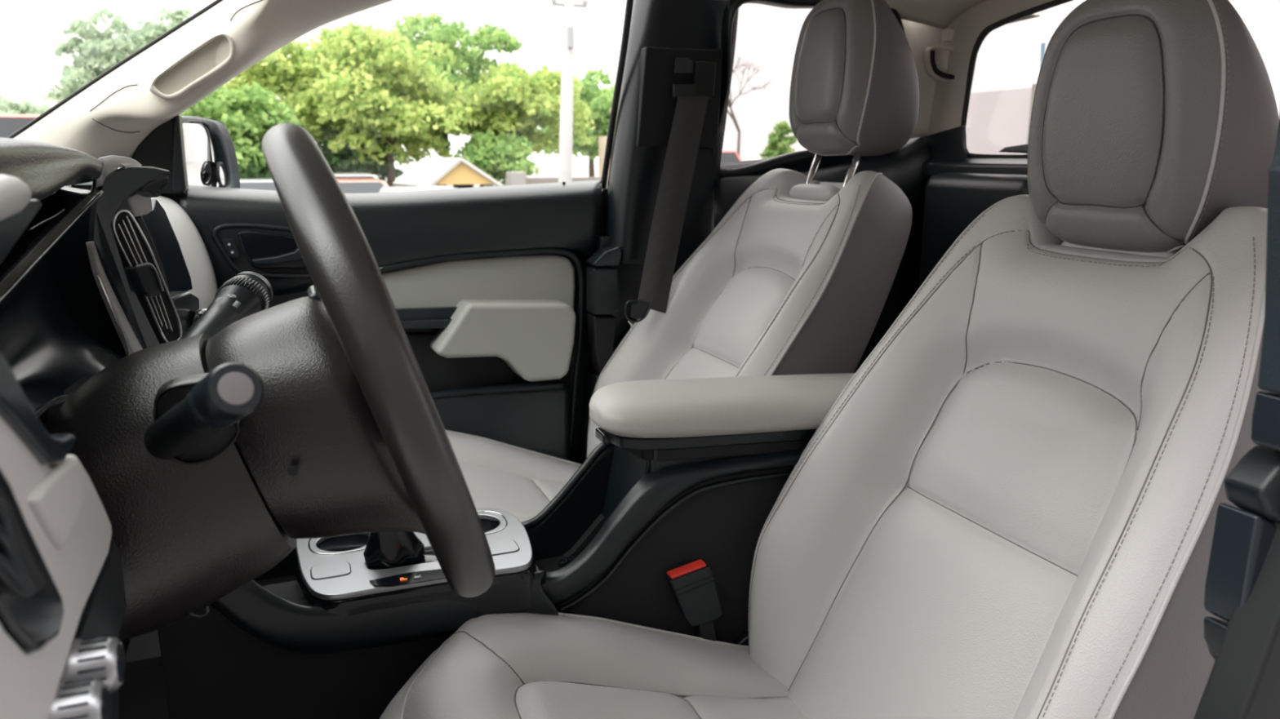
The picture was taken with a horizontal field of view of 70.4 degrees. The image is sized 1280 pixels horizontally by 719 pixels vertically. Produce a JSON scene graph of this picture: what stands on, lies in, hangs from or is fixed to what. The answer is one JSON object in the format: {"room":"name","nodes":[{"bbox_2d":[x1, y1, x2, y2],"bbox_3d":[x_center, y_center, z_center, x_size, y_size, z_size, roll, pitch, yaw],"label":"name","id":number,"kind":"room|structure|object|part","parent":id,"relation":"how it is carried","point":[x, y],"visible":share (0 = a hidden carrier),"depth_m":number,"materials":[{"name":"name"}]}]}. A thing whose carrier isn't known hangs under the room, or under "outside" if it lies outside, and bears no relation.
{"room":"vehicle interior","nodes":[
{"label":"vehicle interior","id":0,"kind":"room"},
{"bbox_2d":[118,575,295,718],"bbox_3d":[-0.102,0.554,1.250,2.110,0.030,1.440,-5,14,-21],"label":"floor","id":1,"kind":"structure","parent":0,"point":[141,693],"depth_m":1.39,"materials":[{"name":"carpet"}]},
{"bbox_2d":[124,442,804,718],"bbox_3d":[-0.070,0.331,1.242,1.104,0.460,0.234,-5,14,-21],"label":"console","id":2,"kind":"object","parent":1,"relation":"on","point":[340,640],"visible":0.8,"depth_m":1.09,"materials":[{"name":"black plastic"}]},
{"bbox_2d":[307,535,367,555],"bbox_3d":[-0.374,0.258,1.158,0.088,0.062,0.082,-5,14,-21],"label":"cup holder","id":3,"kind":"object","parent":2,"relation":"on","point":[343,544],"depth_m":1.15,"materials":[{"name":"silver metal"}]},
{"bbox_3d":[-0.284,0.271,1.048,0.386,0.134,0.040,-5,14,-21],"label":"shifter rail","id":4,"kind":"part","parent":2,"relation":"part of","materials":[{"name":"black plastic"}]},
{"bbox_2d":[363,531,424,567],"bbox_3d":[-0.301,0.143,1.084,0.076,0.206,0.044,-5,14,-21],"label":"gear shifter","id":5,"kind":"object","parent":2,"relation":"on","point":[388,548],"visible":0.25,"depth_m":1.09,"materials":[{"name":"black leather"}]},
{"bbox_2d":[476,511,507,534],"bbox_3d":[-0.221,0.247,1.209,0.088,0.062,0.082,-5,14,-21],"label":"cup holder","id":6,"kind":"object","parent":2,"relation":"on","point":[493,522],"depth_m":1.22,"materials":[{"name":"silver metal"}]},
{"bbox_3d":[-0.085,0.169,1.287,0.187,0.141,0.021,-4,13,-18],"label":"rail","id":7,"kind":"part","parent":2,"relation":"part of","materials":[{"name":"black plastic"}]},
{"bbox_3d":[0.063,0.231,1.202,0.410,0.198,0.039,-5,14,-21],"label":"bin rail","id":8,"kind":"part","parent":2,"relation":"part of","materials":[{"name":"black plastic"}]},
{"bbox_2d":[589,373,855,461],"bbox_3d":[0.168,0.076,1.282,0.507,0.105,0.174,-5,14,-21],"label":"armrest","id":9,"kind":"object","parent":2,"relation":"on","point":[719,417],"visible":0.77,"depth_m":1.19,"materials":[{"name":"grey leather"}]},
{"bbox_3d":[0.163,0.089,1.282,0.459,0.042,0.143,-5,14,-21],"label":"armrest","id":10,"kind":"part","parent":9,"relation":"part of","materials":[{"name":"black plastic"}]},
{"bbox_2d":[445,0,919,522],"bbox_3d":[-0.026,-0.082,1.545,1.029,1.081,0.539,-5,14,-21],"label":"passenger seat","id":11,"kind":"object","parent":1,"relation":"on","point":[797,277],"visible":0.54,"depth_m":1.55,"materials":[{"name":"grey leather"}]},
{"bbox_2d":[445,431,581,522],"bbox_3d":[-0.186,0.234,1.552,0.594,0.154,0.504,-5,14,-21],"label":"seat cushion","id":12,"kind":"object","parent":11,"relation":"on","point":[520,482],"depth_m":1.65,"materials":[{"name":"grey leather"}]},
{"bbox_3d":[0.158,0.000,1.637,0.458,0.669,0.530,-5,14,-21],"label":"backrest","id":13,"kind":"part","parent":11,"relation":"part of","materials":[{"name":"grey leather"}]},
{"bbox_3d":[0.313,-0.323,1.695,0.072,0.165,0.012,-5,14,-21],"label":"headrest post","id":14,"kind":"part","parent":11,"relation":"part of","materials":[{"name":"silver metal"}]},
{"bbox_3d":[0.218,0.010,1.664,0.428,0.690,0.539,-5,14,-21],"label":"panel","id":15,"kind":"part","parent":11,"relation":"part of","materials":[{"name":"grey leather"}]},
{"bbox_3d":[0.358,-0.298,1.583,0.072,0.165,0.012,-5,14,-21],"label":"headrest post","id":16,"kind":"part","parent":11,"relation":"part of","materials":[{"name":"silver metal"}]},
{"bbox_2d":[379,0,1279,718],"bbox_3d":[0.186,0.112,0.919,0.943,0.979,0.548,-5,14,-21],"label":"seat","id":17,"kind":"object","parent":1,"relation":"on","point":[1007,509],"visible":1,"depth_m":0.94,"materials":[{"name":"grey leather"}]},
{"bbox_2d":[403,613,806,718],"bbox_3d":[0.068,0.409,0.934,0.594,0.154,0.504,-5,14,-21],"label":"seat cushion","id":18,"kind":"object","parent":17,"relation":"on","point":[505,665],"depth_m":1.05,"materials":[{"name":"grey leather"}]},
{"bbox_2d":[665,559,722,641],"bbox_3d":[0.072,0.335,1.202,0.076,0.142,0.022,-5,14,-21],"label":"seat belt buckle","id":19,"kind":"object","parent":17,"relation":"attached to","point":[692,585],"visible":0.88,"depth_m":1.19,"materials":[{"name":"black plastic"}]},
{"bbox_3d":[0.387,0.179,1.010,0.397,0.698,0.530,-5,14,-21],"label":"backrest","id":20,"kind":"part","parent":17,"relation":"part of","materials":[{"name":"grey leather"}]},
{"bbox_3d":[0.444,0.186,1.035,0.385,0.715,0.539,-5,14,-21],"label":"panel","id":21,"kind":"part","parent":17,"relation":"part of","materials":[{"name":"grey leather"}]},
{"bbox_2d":[253,565,294,581],"bbox_3d":[-0.638,0.099,1.748,1.360,0.760,0.059,-5,14,-21],"label":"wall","id":22,"kind":"structure","parent":0,"point":[286,571],"depth_m":1.76,"materials":[{"name":"black plastic"}]},
{"bbox_2d":[131,115,601,568],"bbox_3d":[-0.559,0.003,1.704,1.070,0.888,0.153,-5,14,-21],"label":"door","id":23,"kind":"structure","parent":22,"relation":"in","point":[486,286],"depth_m":1.74,"materials":[{"name":"black plastic"}]},
{"bbox_3d":[-0.810,-0.344,1.524,0.082,0.133,0.050,-5,14,-21],"label":"sail panel","id":24,"kind":"part","parent":23,"relation":"part of","materials":[{"name":"black plastic"}]},
{"bbox_2d":[182,115,239,188],"bbox_3d":[-0.874,-0.372,1.708,0.126,0.163,0.276,-1,13,-2],"label":"mirror","id":25,"kind":"object","parent":23,"relation":"attached to","point":[211,158],"visible":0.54,"depth_m":1.76,"materials":[{"name":"grey mirror"}]},
{"bbox_2d":[216,161,226,186],"bbox_3d":[-0.829,-0.367,1.796,0.006,0.049,0.049,-2,13,-10],"label":"light","id":26,"kind":"object","parent":25,"relation":"attached to","point":[220,166],"depth_m":1.79,"materials":[{"name":"white plastic"}]},
{"bbox_2d":[222,238,239,257],"bbox_3d":[-0.708,-0.193,1.571,0.026,0.035,0.008,-5,14,-21],"label":"switch","id":27,"kind":"object","parent":23,"relation":"attached to","point":[230,246],"depth_m":1.57,"materials":[{"name":"black plastic"}]},
{"bbox_3d":[-0.653,-0.192,1.603,0.169,0.090,0.012,-5,14,-21],"label":"handle plate","id":28,"kind":"part","parent":23,"relation":"part of","materials":[{"name":"black plastic"}]},
{"bbox_2d":[237,231,306,269],"bbox_3d":[-0.640,-0.194,1.602,0.125,0.071,0.010,-5,14,-21],"label":"door handle","id":29,"kind":"object","parent":23,"relation":"on","point":[252,246],"depth_m":1.59,"materials":[{"name":"black plastic"}]},
{"bbox_3d":[-0.631,-0.183,1.592,0.093,0.028,0.012,-5,14,-21],"label":"handle","id":30,"kind":"part","parent":23,"relation":"part of","materials":[{"name":"grey plastic"}]},
{"bbox_3d":[-0.435,-0.231,1.712,0.795,0.204,0.078,-5,14,-21],"label":"panel","id":31,"kind":"part","parent":23,"relation":"part of","materials":[{"name":"black plastic"}]},
{"bbox_3d":[-0.267,-0.039,1.774,0.276,0.162,0.085,-5,14,-21],"label":"armrest","id":32,"kind":"part","parent":23,"relation":"part of","materials":[{"name":"grey plastic"}]},
{"bbox_2d":[600,0,633,188],"bbox_3d":[-0.442,-0.491,1.612,0.883,0.472,0.177,-5,14,-21],"label":"window","id":33,"kind":"structure","parent":23,"relation":"attached to","point":[628,9],"depth_m":1.76,"materials":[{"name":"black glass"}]},
{"bbox_2d":[583,0,738,462],"bbox_3d":[0.031,-0.137,1.889,0.334,1.221,0.135,-5,14,-21],"label":"pillar","id":34,"kind":"structure","parent":22,"relation":"attached to","point":[661,32],"depth_m":1.78,"materials":[{"name":"black plastic"}]},
{"bbox_3d":[-0.092,0.214,1.905,0.061,0.385,0.060,-5,14,-21],"label":"jamb post","id":35,"kind":"part","parent":34,"relation":"part of","materials":[{"name":"black plastic"}]},
{"bbox_2d":[624,57,715,331],"bbox_3d":[0.054,-0.317,1.749,0.212,0.514,0.042,-10,16,-37],"label":"belt","id":36,"kind":"object","parent":34,"relation":"attached to","point":[669,212],"visible":1,"depth_m":1.75,"materials":[{"name":"woven fabric webbing"},{"name":"black plastic"},{"name":"metal"}]},
{"bbox_3d":[-0.001,-0.093,1.750,0.040,0.032,0.003,-5,14,-21],"label":"latch plate","id":37,"kind":"part","parent":36,"relation":"part of","materials":[{"name":"black plastic"}]},
{"bbox_3d":[0.085,-0.561,1.733,0.043,0.030,0.006,-5,14,-21],"label":"guide slot plate","id":38,"kind":"part","parent":36,"relation":"part of","materials":[{"name":"grey plastic"}]},
{"bbox_3d":[0.059,-0.455,1.820,0.278,0.570,0.091,-5,14,-21],"label":"pillar trim","id":39,"kind":"part","parent":34,"relation":"part of","materials":[{"name":"black plastic"}]},
{"bbox_2d":[722,0,986,28],"bbox_3d":[0.222,-0.557,1.060,1.486,0.138,1.364,-5,14,-21],"label":"ceiling","id":40,"kind":"structure","parent":0,"point":[940,14],"depth_m":1.86,"materials":[{"name":"beige fabric"}]},
{"bbox_2d":[713,13,1039,373],"bbox_3d":[0.472,-0.144,2.018,0.646,1.350,0.224,0,13,-2],"label":"panel","id":41,"kind":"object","parent":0,"point":[903,166],"depth_m":1.98,"materials":[{"name":"black plastic"}]},
{"bbox_2d":[712,0,905,176],"bbox_3d":[0.367,-0.556,1.896,0.461,0.367,0.134,-5,14,-21],"label":"trim","id":42,"kind":"structure","parent":41,"relation":"attached to","point":[802,159],"depth_m":1.83,"materials":[{"name":"black plastic"}]},
{"bbox_3d":[0.612,-0.631,1.942,0.235,0.322,0.107,-1,13,-6],"label":"quarter panel","id":43,"kind":"part","parent":41,"relation":"part of","materials":[{"name":"beige plastic"}]},
{"bbox_2d":[924,45,955,82],"bbox_3d":[0.646,-0.632,1.943,0.091,0.075,0.042,6,14,23],"label":"coat hook","id":44,"kind":"object","parent":41,"relation":"attached to","point":[936,57],"visible":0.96,"depth_m":1.94,"materials":[{"name":"beige plastic"}]},
{"bbox_2d":[918,0,1073,288],"bbox_3d":[0.817,-0.127,1.544,0.120,1.170,1.382,-5,14,-21],"label":"wall","id":45,"kind":"structure","parent":0,"point":[962,184],"depth_m":1.86,"materials":[{"name":"black plastic"}]},
{"bbox_3d":[0.644,-0.357,2.025,0.012,0.313,0.288,-5,14,-21],"label":"corner panel","id":46,"kind":"part","parent":45,"relation":"part of","materials":[{"name":"black plastic"}]},
{"bbox_3d":[0.689,-0.139,1.836,0.090,0.465,0.310,-5,14,-21],"label":"jump seat","id":47,"kind":"part","parent":45,"relation":"part of","materials":[{"name":"black plastic"}]},
{"bbox_2d":[922,157,1027,177],"bbox_3d":[0.853,-0.300,1.447,0.035,0.040,1.250,-5,14,-21],"label":"shelf","id":48,"kind":"object","parent":45,"relation":"attached to","point":[1006,166],"depth_m":1.84,"materials":[{"name":"black plastic"}]},
{"bbox_2d":[1193,114,1279,718],"bbox_3d":[0.447,0.061,0.592,0.203,0.572,0.054,-5,14,-21],"label":"pillar","id":49,"kind":"structure","parent":0,"point":[1242,582],"depth_m":0.58,"materials":[{"name":"black plastic"}]},
{"bbox_3d":[0.400,0.138,0.601,0.025,0.084,0.033,-5,14,-21],"label":"handle","id":50,"kind":"part","parent":49,"relation":"part of","materials":[{"name":"grey plastic"}]},
{"bbox_3d":[-0.982,0.259,0.831,0.040,0.770,1.440,-5,14,-21],"label":"wall","id":51,"kind":"structure","parent":0,"visible":0},
{"bbox_2d":[0,137,217,718],"bbox_3d":[-0.690,0.045,0.842,0.549,0.482,1.426,-5,14,-21],"label":"dashboard","id":52,"kind":"object","parent":51,"relation":"attached to","point":[99,268],"visible":0.88,"depth_m":0.62,"materials":[{"name":"black plastic"}]},
{"bbox_2d":[0,468,64,655],"bbox_3d":[-0.230,0.072,0.314,0.038,0.105,0.116,-5,14,-21],"label":"vent","id":53,"kind":"object","parent":52,"relation":"attached to","point":[32,602],"depth_m":0.34,"materials":[{"name":"black plastic"}]},
{"bbox_2d":[0,137,103,200],"bbox_3d":[-0.483,-0.117,0.591,0.177,0.056,0.396,-5,14,-21],"label":"hood","id":54,"kind":"object","parent":52,"relation":"attached to","point":[46,169],"depth_m":0.67,"materials":[{"name":"black plastic"}]},
{"bbox_3d":[-0.303,0.068,0.353,0.125,0.144,0.245,-5,14,-21],"label":"trim","id":55,"kind":"part","parent":52,"relation":"part of","materials":[{"name":"grey plastic"}]},
{"bbox_2d":[48,173,97,196],"bbox_3d":[-0.453,-0.136,0.727,0.012,0.027,0.147,-5,14,-21],"label":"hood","id":56,"kind":"object","parent":52,"relation":"attached to","point":[57,181],"depth_m":0.77,"materials":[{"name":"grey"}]},
{"bbox_3d":[-0.239,0.151,0.386,0.021,0.028,0.028,-5,14,-21],"label":"light knob","id":57,"kind":"part","parent":52,"relation":"part of","materials":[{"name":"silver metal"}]},
{"bbox_3d":[-0.254,0.143,0.423,0.021,0.028,0.028,-5,14,-21],"label":"light knob","id":58,"kind":"part","parent":52,"relation":"part of","materials":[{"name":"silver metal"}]},
{"bbox_3d":[-0.340,0.189,0.464,0.110,0.114,0.229,-5,14,-21],"label":"switch panel","id":59,"kind":"part","parent":52,"relation":"part of","materials":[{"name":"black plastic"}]},
{"bbox_3d":[-0.230,0.150,0.389,0.001,0.018,0.018,-5,14,-21],"label":"knob","id":60,"kind":"part","parent":52,"relation":"part of","materials":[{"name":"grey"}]},
{"bbox_2d":[51,166,182,357],"bbox_3d":[-0.545,-0.086,0.871,0.179,0.194,0.124,-5,14,-21],"label":"vent","id":61,"kind":"object","parent":52,"relation":"attached to","point":[109,277],"depth_m":0.85,"materials":[{"name":"black plastic"}]},
{"bbox_3d":[-0.244,0.142,0.426,0.001,0.018,0.018,-5,14,-21],"label":"knob","id":62,"kind":"part","parent":52,"relation":"part of","materials":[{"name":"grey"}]},
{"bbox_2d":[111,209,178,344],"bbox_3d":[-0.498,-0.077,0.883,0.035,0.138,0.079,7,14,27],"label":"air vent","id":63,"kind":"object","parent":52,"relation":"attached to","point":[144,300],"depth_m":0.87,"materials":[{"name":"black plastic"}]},
{"bbox_2d":[133,176,168,197],"bbox_3d":[-0.512,-0.173,0.908,0.065,0.022,0.050,0,13,0],"label":"hood","id":64,"kind":"object","parent":52,"relation":"attached to","point":[148,186],"depth_m":0.91,"materials":[{"name":"black plastic"}]},
{"bbox_3d":[-0.526,-0.108,0.954,0.043,0.087,0.028,3,13,12],"label":"screen frame","id":65,"kind":"part","parent":52,"relation":"part of","materials":[{"name":"black plastic"}]},
{"bbox_2d":[42,271,296,640],"bbox_3d":[-0.358,0.078,0.686,0.195,0.245,0.498,-5,14,-21],"label":"column","id":66,"kind":"structure","parent":52,"relation":"attached to","point":[156,432],"depth_m":0.62,"materials":[{"name":"black plastic"}]},
{"bbox_2d":[205,122,495,597],"bbox_3d":[-0.232,0.007,0.723,0.202,0.379,0.398,-5,14,-21],"label":"steering wheel","id":67,"kind":"object","parent":66,"relation":"attached to","point":[347,435],"visible":0.99,"depth_m":0.63,"materials":[{"name":"black leather"}]},
{"bbox_2d":[169,291,199,336],"bbox_3d":[-0.510,-0.048,0.991,0.036,0.050,0.062,0,13,-2],"label":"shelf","id":68,"kind":"object","parent":52,"relation":"attached to","point":[186,304],"depth_m":0.99,"materials":[{"name":"grey plastic"}]},
{"bbox_3d":[-0.716,-0.100,1.350,0.098,0.267,0.431,-4,13,-16],"label":"passenger trim","id":69,"kind":"part","parent":52,"relation":"part of","materials":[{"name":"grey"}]},
{"bbox_2d":[187,604,209,617],"bbox_3d":[-0.321,0.184,0.661,0.014,0.009,0.003,-5,14,-21],"label":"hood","id":70,"kind":"object","parent":52,"relation":"attached to","point":[206,607],"depth_m":0.66,"materials":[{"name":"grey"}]},
{"bbox_3d":[-0.483,-0.047,1.007,0.017,0.020,0.019,-2,13,-10],"label":"stack knob","id":71,"kind":"part","parent":52,"relation":"part of","materials":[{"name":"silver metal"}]},
{"bbox_2d":[6,0,392,167],"bbox_3d":[-0.726,-0.453,1.464,0.678,0.364,0.174,-3,13,-12],"label":"trim","id":72,"kind":"structure","parent":51,"relation":"attached to","point":[113,113],"depth_m":1.42,"materials":[{"name":"beige plastic"}]},
{"bbox_3d":[-0.693,-0.454,1.405,0.126,0.102,0.032,-5,14,-21],"label":"grab handle","id":73,"kind":"part","parent":72,"relation":"part of","materials":[{"name":"beige plastic"}]},
{"label":"outside","id":74,"kind":"structure","parent":0,"visible":0},
{"bbox_2d":[342,164,599,186],"bbox_3d":[-16.673,-7.930,41.873,240.000,0.001,210.000,-5,14,-21],"label":"ground","id":75,"kind":"structure","parent":74,"point":[544,170],"depth_m":92.28,"materials":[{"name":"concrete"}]},
{"bbox_2d":[0,114,39,137],"bbox_3d":[-20.396,-6.836,30.813,1.895,2.718,4.230,-5,14,-21],"label":"van","id":76,"kind":"object","parent":75,"relation":"on","point":[10,124],"visible":0.02,"depth_m":28.69,"materials":[{"name":"red paint"}]},
{"bbox_2d":[0,95,49,115],"bbox_3d":[-40.570,-14.479,58.335,6.383,5.566,6.964,-5,14,-21],"label":"leafy tree","id":77,"kind":"object","parent":75,"relation":"on","point":[7,106],"visible":0.27,"depth_m":57.02,"materials":[{"name":"green plant"}]},
{"bbox_2d":[35,91,61,112],"bbox_3d":[-38.874,-15.135,60.924,4.660,5.710,4.755,0,13,1],"label":"leafy tree","id":78,"kind":"object","parent":75,"relation":"on","point":[57,100],"visible":0.02,"depth_m":60.26,"materials":[{"name":"green plant"}]},
{"bbox_2d":[41,8,146,101],"bbox_3d":[-30.017,-14.995,51.629,6.447,9.510,6.240,-5,14,-21],"label":"leafy tree","id":79,"kind":"object","parent":75,"relation":"on","point":[101,51],"visible":0.3,"depth_m":50.10,"materials":[{"name":"green plant"}]},
{"bbox_2d":[124,6,195,54],"bbox_3d":[-27.591,-15.787,54.344,5.300,9.864,5.696,-5,14,-21],"label":"leafy tree","id":80,"kind":"object","parent":75,"relation":"on","point":[149,31],"visible":0.14,"depth_m":52.26,"materials":[{"name":"green plant"}]},
{"bbox_2d":[179,80,306,168],"bbox_3d":[-12.968,-6.718,28.169,5.011,3.662,4.308,-5,14,-21],"label":"leafy tree","id":81,"kind":"object","parent":75,"relation":"on","point":[241,112],"visible":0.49,"depth_m":27.25,"materials":[{"name":"green plant"}]},
{"bbox_2d":[237,133,271,178],"bbox_3d":[-11.990,-6.087,28.540,3.060,2.278,2.657,8,15,30],"label":"leafy shrub","id":82,"kind":"object","parent":75,"relation":"on","point":[252,171],"visible":0.23,"depth_m":27.89,"materials":[{"name":"green plant"}]},
{"bbox_2d":[240,178,276,191],"bbox_3d":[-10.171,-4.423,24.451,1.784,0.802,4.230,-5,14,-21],"label":"car","id":83,"kind":"object","parent":75,"relation":"on","point":[251,184],"visible":0.02,"depth_m":23.60,"materials":[{"name":"grey paint"}]},
{"bbox_2d":[220,38,395,151],"bbox_3d":[-12.175,-8.800,32.591,6.941,5.780,6.650,-5,14,-21],"label":"leafy tree","id":84,"kind":"object","parent":75,"relation":"on","point":[278,73],"visible":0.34,"depth_m":31.05,"materials":[{"name":"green plant"}]},
{"bbox_2d":[333,173,378,179],"bbox_3d":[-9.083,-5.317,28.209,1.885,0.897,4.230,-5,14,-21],"label":"van","id":85,"kind":"object","parent":75,"relation":"on","point":[338,175],"visible":0.05,"depth_m":26.43,"materials":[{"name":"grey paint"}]},
{"bbox_2d":[316,121,408,182],"bbox_3d":[-10.070,-7.210,32.491,3.531,2.732,3.368,-5,14,-21],"label":"leafy shrub","id":86,"kind":"object","parent":75,"relation":"on","point":[340,162],"visible":0.47,"depth_m":31.75,"materials":[{"name":"green plant"}]},
{"bbox_2d":[337,177,388,193],"bbox_3d":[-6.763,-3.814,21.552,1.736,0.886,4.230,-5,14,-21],"label":"car","id":87,"kind":"object","parent":75,"relation":"on","point":[367,185],"visible":0.06,"depth_m":20.75,"materials":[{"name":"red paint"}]},
{"bbox_2d":[288,21,479,186],"bbox_3d":[-8.770,-8.605,31.705,6.529,5.788,6.569,-5,14,-21],"label":"leafy tree","id":88,"kind":"object","parent":75,"relation":"on","point":[386,112],"visible":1,"depth_m":30.04,"materials":[{"name":"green plant"}]},
{"bbox_2d":[378,186,457,192],"bbox_3d":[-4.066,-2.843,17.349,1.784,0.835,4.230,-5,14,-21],"label":"car","id":89,"kind":"object","parent":75,"relation":"on","point":[390,188],"visible":0.02,"depth_m":17.55,"materials":[{"name":"grey paint"}]},
{"bbox_2d":[392,157,503,188],"bbox_3d":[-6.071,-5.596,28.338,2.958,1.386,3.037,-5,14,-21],"label":"hut","id":90,"kind":"object","parent":75,"relation":"on","point":[454,172],"visible":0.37,"depth_m":27.33,"materials":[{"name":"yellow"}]},
{"bbox_2d":[383,11,528,157],"bbox_3d":[-7.781,-10.462,36.881,6.188,7.139,6.557,11,17,41],"label":"leafy tree","id":91,"kind":"object","parent":75,"relation":"on","point":[446,33],"visible":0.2,"depth_m":36.10,"materials":[{"name":"green plant"}]},
{"bbox_2d":[450,128,539,186],"bbox_3d":[-5.364,-7.209,33.262,3.389,2.395,3.640,-5,14,-21],"label":"leafy shrub","id":92,"kind":"object","parent":75,"relation":"on","point":[493,156],"visible":0.77,"depth_m":32.47,"materials":[{"name":"green plant"}]},
{"bbox_2d":[506,171,526,185],"bbox_3d":[-3.985,-5.568,29.224,0.468,0.943,0.800,-5,14,-21],"label":"booth","id":93,"kind":"object","parent":75,"relation":"on","point":[513,178],"visible":0.45,"depth_m":28.83,"materials":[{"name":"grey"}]},
{"bbox_2d":[438,62,595,154],"bbox_3d":[-4.752,-8.980,35.187,6.042,4.993,5.487,-1,13,-6],"label":"leafy tree","id":94,"kind":"object","parent":75,"relation":"on","point":[517,99],"visible":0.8,"depth_m":34.00,"materials":[{"name":"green plant"}]},
{"bbox_2d":[505,177,608,188],"bbox_3d":[-2.774,-5.747,30.495,3.496,0.733,0.300,-5,14,-21],"label":"wall","id":95,"kind":"structure","parent":75,"relation":"on","point":[543,180],"depth_m":30.22,"materials":[{"name":"grey"}]},
{"bbox_2d":[551,0,587,182],"bbox_3d":[-1.199,-4.172,15.898,0.658,5.039,0.285,-5,14,-21],"label":"utility pole","id":96,"kind":"object","parent":75,"relation":"on","point":[566,135],"visible":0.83,"depth_m":15.69,"materials":[{"name":"grey paint"}]},
{"bbox_3d":[-1.201,-6.055,15.482,0.600,0.060,0.060,-5,14,-21],"label":"cross arm","id":97,"kind":"part","parent":96,"relation":"part of","materials":[{"name":"grey paint"}]},
{"bbox_2d":[533,68,614,177],"bbox_3d":[-2.277,-11.652,45.500,6.133,5.682,5.946,9,15,35],"label":"leafy tree","id":98,"kind":"object","parent":75,"relation":"on","point":[600,100],"visible":0.36,"depth_m":44.56,"materials":[{"name":"green plant"}]},
{"bbox_2d":[598,108,611,177],"bbox_3d":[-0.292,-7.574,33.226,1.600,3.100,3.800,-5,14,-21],"label":"house","id":99,"kind":"structure","parent":75,"relation":"on","point":[602,140],"depth_m":34.40,"materials":[{"name":"beige paint"}]},
{"bbox_2d":[720,151,741,162],"bbox_3d":[2.219,-5.877,29.095,1.692,1.601,4.230,-5,14,-21],"label":"car","id":100,"kind":"object","parent":75,"relation":"on","point":[726,156],"visible":0.03,"depth_m":28.30,"materials":[{"name":"red paint"}]},
{"bbox_2d":[727,55,771,155],"bbox_3d":[2.715,-8.902,33.838,2.757,5.441,4.539,12,17,43],"label":"bare tree","id":101,"kind":"object","parent":75,"relation":"on","point":[730,104],"visible":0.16,"depth_m":33.41,"materials":[{"name":"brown plant"}]},
{"bbox_2d":[759,120,797,159],"bbox_3d":[5.580,-8.153,36.416,1.611,2.848,1.854,-5,14,-21],"label":"leafy shrub","id":102,"kind":"object","parent":75,"relation":"on","point":[777,142],"visible":0.5,"depth_m":36.04,"materials":[{"name":"green plant"}]},
{"bbox_2d":[965,83,1036,155],"bbox_3d":[7.509,-4.331,19.714,3.300,2.700,7.701,-5,14,-21],"label":"building","id":103,"kind":"structure","parent":75,"relation":"on","point":[997,120],"depth_m":17.45,"materials":[{"name":"grey paint"}]},
{"bbox_2d":[1040,42,1045,68],"bbox_3d":[6.735,-3.628,15.291,0.070,3.275,0.326,-5,14,-21],"label":"pole","id":104,"kind":"object","parent":75,"relation":"on","point":[1042,45],"visible":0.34,"depth_m":15.05,"materials":[{"name":"blue"}]}
]}

